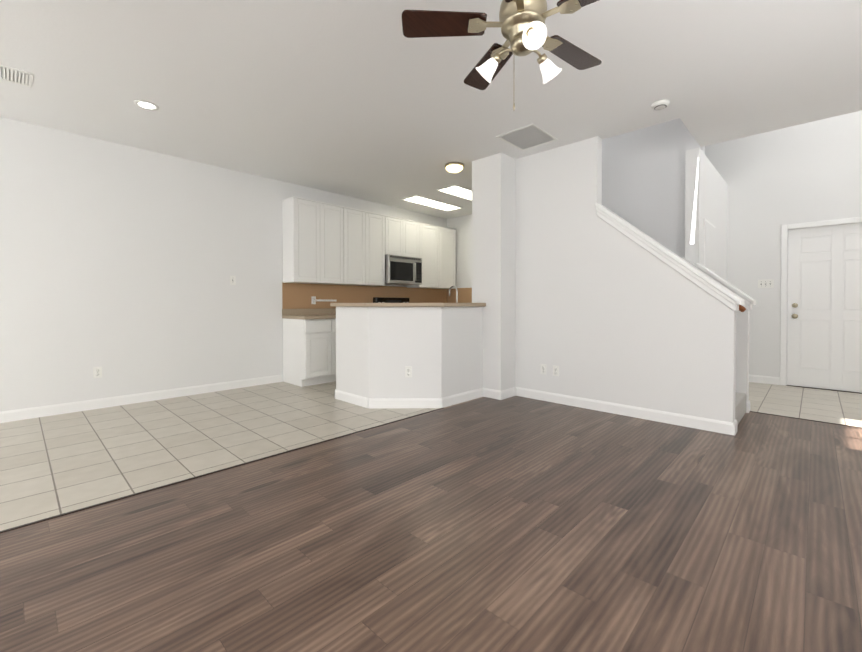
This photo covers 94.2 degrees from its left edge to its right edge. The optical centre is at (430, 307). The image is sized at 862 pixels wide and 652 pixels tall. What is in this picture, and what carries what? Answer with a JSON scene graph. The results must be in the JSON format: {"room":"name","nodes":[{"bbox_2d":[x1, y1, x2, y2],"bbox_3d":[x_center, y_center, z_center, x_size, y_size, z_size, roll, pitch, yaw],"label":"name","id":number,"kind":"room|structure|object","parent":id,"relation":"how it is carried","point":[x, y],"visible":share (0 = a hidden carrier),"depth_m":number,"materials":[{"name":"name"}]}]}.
{"room":"living room","nodes":[
{"label":"living room","id":0,"kind":"room"},
{"bbox_2d":[0,117,446,411],"bbox_3d":[-2.325,-1.579,5.315,0.160,5.200,10.050,1,1,44],"label":"wall","id":1,"kind":"structure","parent":0,"point":[120,264],"depth_m":4.28,"materials":[{"name":"white paint"}]},
{"bbox_2d":[93,367,101,377],"bbox_3d":[-3.403,0.663,4.090,0.008,0.114,0.070,1,1,44],"label":"outlet","id":2,"kind":"object","parent":1,"relation":"attached to","point":[97,372],"visible":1,"depth_m":4.09,"materials":[{"name":"white plastic"}]},
{"bbox_2d":[230,276,235,284],"bbox_3d":[-2.485,-0.341,5.029,0.021,0.114,0.070,1,1,44],"label":"light switch","id":3,"kind":"object","parent":1,"relation":"attached to","point":[232,280],"visible":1,"depth_m":5.03,"materials":[{"name":"white plastic"}]},
{"bbox_2d":[282,196,325,283],"bbox_3d":[-1.769,-0.905,5.548,0.313,1.128,0.446,1,1,44],"label":"upper cabinet","id":4,"kind":"object","parent":1,"relation":"attached to","point":[303,220],"depth_m":5.43,"materials":[{"name":"white wood"}]},
{"bbox_2d":[326,203,349,283],"bbox_3d":[-1.518,-0.907,5.809,0.313,1.128,0.506,1,1,44],"label":"upper cabinet","id":5,"kind":"object","parent":1,"relation":"attached to","point":[327,243],"depth_m":5.77,"materials":[{"name":"white wood"}]},
{"bbox_2d":[342,208,369,285],"bbox_3d":[-1.250,-0.910,6.089,0.313,1.128,0.506,1,1,44],"label":"upper cabinet","id":6,"kind":"object","parent":1,"relation":"attached to","point":[359,219],"depth_m":6.05,"materials":[{"name":"white wood"}]},
{"bbox_2d":[282,282,471,308],"bbox_3d":[-0.018,-0.123,5.921,2.350,0.467,3.400,1,1,44],"label":"backsplash","id":7,"kind":"structure","parent":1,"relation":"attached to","point":[297,295],"depth_m":6.37,"materials":[{"name":"brown"}]},
{"bbox_2d":[311,296,315,303],"bbox_3d":[-1.709,-0.104,5.840,0.008,0.114,0.070,1,1,44],"label":"outlet","id":8,"kind":"object","parent":7,"relation":"attached to","point":[313,299],"visible":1,"depth_m":5.84,"materials":[{"name":"white plastic"}]},
{"bbox_2d":[316,299,336,301],"bbox_3d":[-1.561,-0.105,5.988,0.018,0.030,0.340,1,1,44],"label":"wall strip","id":9,"kind":"object","parent":7,"relation":"attached to","point":[325,300],"visible":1,"depth_m":5.97,"materials":[{"name":"white plastic"}]},
{"bbox_2d":[370,212,389,285],"bbox_3d":[-0.982,-0.913,6.369,0.313,1.128,0.496,1,1,44],"label":"upper cabinet","id":10,"kind":"object","parent":1,"relation":"attached to","point":[379,223],"depth_m":6.31,"materials":[{"name":"white wood"}]},
{"bbox_2d":[390,216,405,255],"bbox_3d":[-0.696,-1.166,6.664,0.313,0.628,0.426,1,1,44],"label":"upper cabinet","id":11,"kind":"object","parent":1,"relation":"attached to","point":[397,226],"depth_m":6.59,"materials":[{"name":"white wood"}]},
{"bbox_2d":[385,254,421,284],"bbox_3d":[-0.536,-0.620,6.747,0.436,0.455,0.744,1,1,44],"label":"microwave","id":12,"kind":"object","parent":11,"relation":"attached to","point":[403,270],"visible":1,"depth_m":6.58,"materials":[{"name":"silver metal"}]},
{"bbox_2d":[406,220,421,257],"bbox_3d":[-0.466,-1.168,6.904,0.313,0.628,0.426,1,1,44],"label":"upper cabinet","id":13,"kind":"object","parent":1,"relation":"attached to","point":[413,229],"depth_m":6.86,"materials":[{"name":"white wood"}]},
{"bbox_2d":[407,223,441,287],"bbox_3d":[-0.145,-0.921,7.240,0.313,1.128,0.596,1,1,44],"label":"upper cabinet","id":14,"kind":"object","parent":1,"relation":"attached to","point":[431,261],"depth_m":7.18,"materials":[{"name":"white wood"}]},
{"bbox_2d":[442,228,455,287],"bbox_3d":[0.171,-0.924,7.570,0.313,1.128,0.546,1,1,44],"label":"upper cabinet","id":15,"kind":"object","parent":1,"relation":"attached to","point":[448,234],"depth_m":7.51,"materials":[{"name":"white wood"}]},
{"bbox_2d":[336,306,482,397],"bbox_3d":[-0.237,0.509,4.586,1.130,1.040,1.240,1,1,44],"label":"wall","id":16,"kind":"structure","parent":0,"point":[439,350],"depth_m":4.13,"materials":[{"name":"white paint"}]},
{"bbox_2d":[0,374,779,435],"bbox_3d":[0.339,0.997,2.700,7.340,0.100,9.630,1,1,44],"label":"baseboard","id":17,"kind":"structure","parent":16,"relation":"attached to","point":[723,427],"depth_m":4.11,"materials":[{"name":"white wood"}]},
{"bbox_2d":[330,303,485,306],"bbox_3d":[-0.252,-0.033,4.559,1.220,0.042,1.289,1,1,44],"label":"countertop","id":18,"kind":"structure","parent":16,"relation":"on","point":[406,304],"depth_m":4.08,"materials":[{"name":"beige laminate"}]},
{"bbox_2d":[405,366,411,377],"bbox_3d":[-0.231,0.663,4.120,0.070,0.114,0.008,0,1,-1],"label":"outlet","id":19,"kind":"object","parent":16,"relation":"attached to","point":[408,371],"visible":1,"depth_m":4.12,"materials":[{"name":"white plastic"}]},
{"bbox_2d":[0,381,861,530],"bbox_3d":[0.339,1.097,2.701,7.340,0.100,9.630,1,1,44],"label":"floor","id":20,"kind":"structure","parent":0,"point":[52,465],"depth_m":3.28,"materials":[{"name":"tile"}]},
{"bbox_2d":[283,316,335,386],"bbox_3d":[-1.660,0.584,5.459,0.613,0.869,0.448,1,1,44],"label":"base cabinet","id":21,"kind":"object","parent":20,"relation":"on","point":[309,347],"depth_m":5.26,"materials":[{"name":"white wood"}]},
{"bbox_2d":[282,316,317,319],"bbox_3d":[-1.282,0.126,5.843,0.622,0.040,1.556,1,1,44],"label":"countertop","id":22,"kind":"structure","parent":21,"relation":"on","point":[284,317],"depth_m":5.19,"materials":[{"name":"beige stone"}]},
{"bbox_2d":[282,308,335,315],"bbox_3d":[-1.499,0.059,6.050,0.020,0.090,1.556,1,1,44],"label":"countertop","id":23,"kind":"structure","parent":21,"relation":"on","point":[327,311],"depth_m":5.73,"materials":[{"name":"beige stone"}]},
{"bbox_2d":[373,297,408,302],"bbox_3d":[-0.460,0.420,6.662,0.678,1.174,0.746,1,1,44],"label":"range","id":24,"kind":"object","parent":20,"relation":"on","point":[388,300],"visible":0.08,"depth_m":6.76,"materials":[{"name":"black metal"}]},
{"bbox_2d":[786,385,861,393],"bbox_3d":[5.017,1.021,4.962,0.916,0.006,0.130,1,1,44],"label":"threshold","id":25,"kind":"object","parent":20,"relation":"on","point":[824,389],"visible":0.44,"depth_m":4.98,"materials":[{"name":"brown"}]},
{"bbox_2d":[0,396,861,651],"bbox_3d":[0.588,1.112,1.126,4.800,0.100,7.700,1,1,44],"label":"floor","id":26,"kind":"structure","parent":0,"point":[510,524],"depth_m":1.76,"materials":[{"name":"brown wood"}]},
{"bbox_2d":[0,408,442,532],"bbox_3d":[-1.841,1.051,2.062,0.018,0.004,5.690,1,1,44],"label":"trim","id":27,"kind":"structure","parent":26,"relation":"on","point":[38,521],"depth_m":2.41,"materials":[{"name":"brown wood"}]},
{"bbox_2d":[735,392,745,424],"bbox_3d":[2.170,0.271,4.277,1.821,1.519,0.805,1,1,44],"label":"stair steps","id":28,"kind":"structure","parent":26,"relation":"on","point":[740,405],"depth_m":3.68,"materials":[{"name":"carpet"}]},
{"bbox_2d":[750,411,861,427],"bbox_3d":[3.917,1.039,3.267,2.960,0.004,0.018,1,1,44],"label":"trim","id":29,"kind":"structure","parent":26,"relation":"on","point":[750,411],"depth_m":3.70,"materials":[{"name":"brown"}]},
{"bbox_2d":[0,0,861,218],"bbox_3d":[0.087,-1.841,2.409,7.340,0.280,8.900,1,1,44],"label":"ceiling","id":30,"kind":"structure","parent":0,"point":[367,100],"depth_m":3.01,"materials":[{"name":"white paint"}]},
{"bbox_2d":[0,64,32,87],"bbox_3d":[-3.064,-1.700,2.939,0.260,0.010,0.200,1,1,44],"label":"ceiling vent","id":31,"kind":"object","parent":30,"relation":"in","point":[16,76],"visible":1,"depth_m":2.94,"materials":[{"name":"white plastic"}]},
{"bbox_2d":[134,100,158,110],"bbox_3d":[-2.402,-1.706,3.385,0.176,0.006,0.176,1,1,44],"label":"recessed light","id":32,"kind":"object","parent":30,"relation":"in","point":[144,104],"visible":1,"depth_m":3.38,"materials":[{"name":"white plastic"}]},
{"bbox_2d":[401,184,471,211],"bbox_3d":[0.321,-1.733,6.440,1.150,0.012,1.130,1,1,44],"label":"ceiling light panel","id":33,"kind":"object","parent":30,"relation":"attached to","point":[460,191],"visible":0.75,"depth_m":6.37,"materials":[{"name":"white plastic"}]},
{"bbox_2d":[445,162,463,172],"bbox_3d":[0.283,-1.681,4.855,0.236,0.086,0.236,1,1,44],"label":"dome light","id":34,"kind":"object","parent":30,"relation":"attached to","point":[453,167],"visible":1,"depth_m":4.78,"materials":[{"name":"white glass"}]},
{"bbox_2d":[402,0,601,110],"bbox_3d":[0.458,-1.312,1.875,1.088,0.766,1.094,1,1,44],"label":"ceiling fan","id":35,"kind":"object","parent":30,"relation":"hanging from","point":[521,23],"visible":1,"depth_m":1.87,"materials":[{"name":"brown wood"}]},
{"bbox_2d":[496,124,557,150],"bbox_3d":[0.972,-1.711,4.056,0.420,0.010,0.500,1,1,44],"label":"ceiling vent","id":36,"kind":"object","parent":30,"relation":"in","point":[527,137],"visible":1,"depth_m":4.04,"materials":[{"name":"white plastic"}]},
{"bbox_2d":[651,99,669,109],"bbox_3d":[1.920,-1.691,3.354,0.132,0.036,0.132,1,1,44],"label":"smoke detector","id":37,"kind":"object","parent":30,"relation":"attached to","point":[660,104],"visible":1,"depth_m":3.32,"materials":[{"name":"white plastic"}]},
{"bbox_2d":[449,286,457,302],"bbox_3d":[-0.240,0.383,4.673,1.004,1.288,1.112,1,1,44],"label":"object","id":38,"kind":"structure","parent":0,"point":[456,293],"depth_m":4.82,"materials":[{"name":"silver metal"}]},
{"bbox_2d":[447,214,471,287],"bbox_3d":[1.263,-0.372,7.254,2.350,2.750,0.300,1,1,44],"label":"wall","id":39,"kind":"structure","parent":0,"point":[462,225],"depth_m":7.66,"materials":[{"name":"white paint"}]},
{"bbox_2d":[472,153,515,390],"bbox_3d":[1.497,-0.355,5.505,0.410,2.750,2.500,1,1,44],"label":"wall pillar","id":40,"kind":"structure","parent":0,"point":[494,233],"depth_m":4.57,"materials":[{"name":"white paint"}]},
{"bbox_2d":[515,136,735,422],"bbox_3d":[1.769,-1.466,4.000,2.050,5.000,0.120,1,1,44],"label":"wall","id":41,"kind":"structure","parent":0,"point":[606,312],"depth_m":4.02,"materials":[{"name":"white paint"}]},
{"bbox_2d":[541,364,545,374],"bbox_3d":[1.244,0.685,4.435,0.070,0.114,0.008,1,1,44],"label":"outlet","id":42,"kind":"object","parent":41,"relation":"attached to","point":[543,369],"visible":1,"depth_m":4.43,"materials":[{"name":"white plastic"}]},
{"bbox_2d":[553,365,558,376],"bbox_3d":[1.349,0.686,4.334,0.070,0.114,0.008,1,1,44],"label":"outlet","id":43,"kind":"object","parent":41,"relation":"attached to","point":[555,370],"visible":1,"depth_m":4.33,"materials":[{"name":"white plastic"}]},
{"bbox_2d":[595,203,743,310],"bbox_3d":[2.126,-0.511,3.667,1.160,1.066,0.210,1,1,44],"label":"trim","id":44,"kind":"structure","parent":41,"relation":"attached to","point":[710,286],"depth_m":3.55,"materials":[{"name":"white wood"}]},
{"bbox_2d":[739,305,745,311],"bbox_3d":[1.886,-0.836,4.038,2.044,1.740,0.086,1,1,44],"label":"stair handrail","id":45,"kind":"object","parent":41,"relation":"attached to","point":[742,308],"visible":0.17,"depth_m":3.36,"materials":[{"name":"brown wood"}]},
{"bbox_2d":[602,118,704,257],"bbox_3d":[2.455,-1.476,5.005,1.590,5.000,0.120,1,1,44],"label":"wall","id":46,"kind":"structure","parent":0,"point":[643,180],"depth_m":4.74,"materials":[{"name":"white paint"}]},
{"bbox_2d":[685,147,726,280],"bbox_3d":[3.487,-0.351,5.037,0.130,2.750,1.880,1,1,44],"label":"wall","id":47,"kind":"structure","parent":0,"point":[711,204],"depth_m":4.48,"materials":[{"name":"white paint"}]},
{"bbox_2d":[690,158,698,243],"bbox_3d":[2.851,-1.149,4.336,0.077,0.920,0.001,1,1,44],"label":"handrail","id":48,"kind":"object","parent":47,"relation":"attached to","point":[693,225],"visible":1,"depth_m":4.34,"materials":[{"name":"white wood"}]},
{"bbox_2d":[704,218,714,272],"bbox_3d":[3.283,-0.713,4.717,0.013,0.580,0.660,1,1,44],"label":"access panel","id":49,"kind":"object","parent":47,"relation":"attached to","point":[709,245],"visible":0.81,"depth_m":4.66,"materials":[{"name":"white"}]},
{"bbox_2d":[682,257,748,401],"bbox_3d":[2.950,0.245,4.172,0.560,1.574,0.120,1,1,44],"label":"wall","id":50,"kind":"structure","parent":0,"point":[742,352],"depth_m":3.97,"materials":[{"name":"white paint"}]},
{"bbox_2d":[696,263,755,309],"bbox_3d":[3.017,-0.225,4.104,0.475,0.486,0.210,1,1,44],"label":"trim","id":51,"kind":"structure","parent":50,"relation":"attached to","point":[749,301],"depth_m":4.01,"materials":[{"name":"white wood"}]},
{"bbox_2d":[705,110,861,376],"bbox_3d":[3.779,-1.587,6.152,7.490,5.200,0.150,1,1,44],"label":"wall","id":52,"kind":"structure","parent":0,"point":[774,180],"depth_m":5.31,"materials":[{"name":"white paint"}]},
{"bbox_2d":[758,279,773,287],"bbox_3d":[4.484,-0.319,5.369,0.162,0.114,0.021,1,1,44],"label":"light switch","id":53,"kind":"object","parent":52,"relation":"attached to","point":[766,283],"visible":1,"depth_m":5.37,"materials":[{"name":"white plastic"}]},
{"bbox_2d":[780,217,861,385],"bbox_3d":[5.025,-0.026,4.961,1.044,2.102,0.166,1,1,44],"label":"door frame","id":54,"kind":"structure","parent":52,"relation":"attached to","point":[784,302],"depth_m":5.23,"materials":[{"name":"white wood"}]},
{"bbox_2d":[787,223,861,392],"bbox_3d":[4.985,0.004,4.919,0.908,2.026,0.116,1,1,44],"label":"front door","id":55,"kind":"structure","parent":52,"relation":"in","point":[824,338],"depth_m":5.00,"materials":[{"name":"white wood"}]}
]}

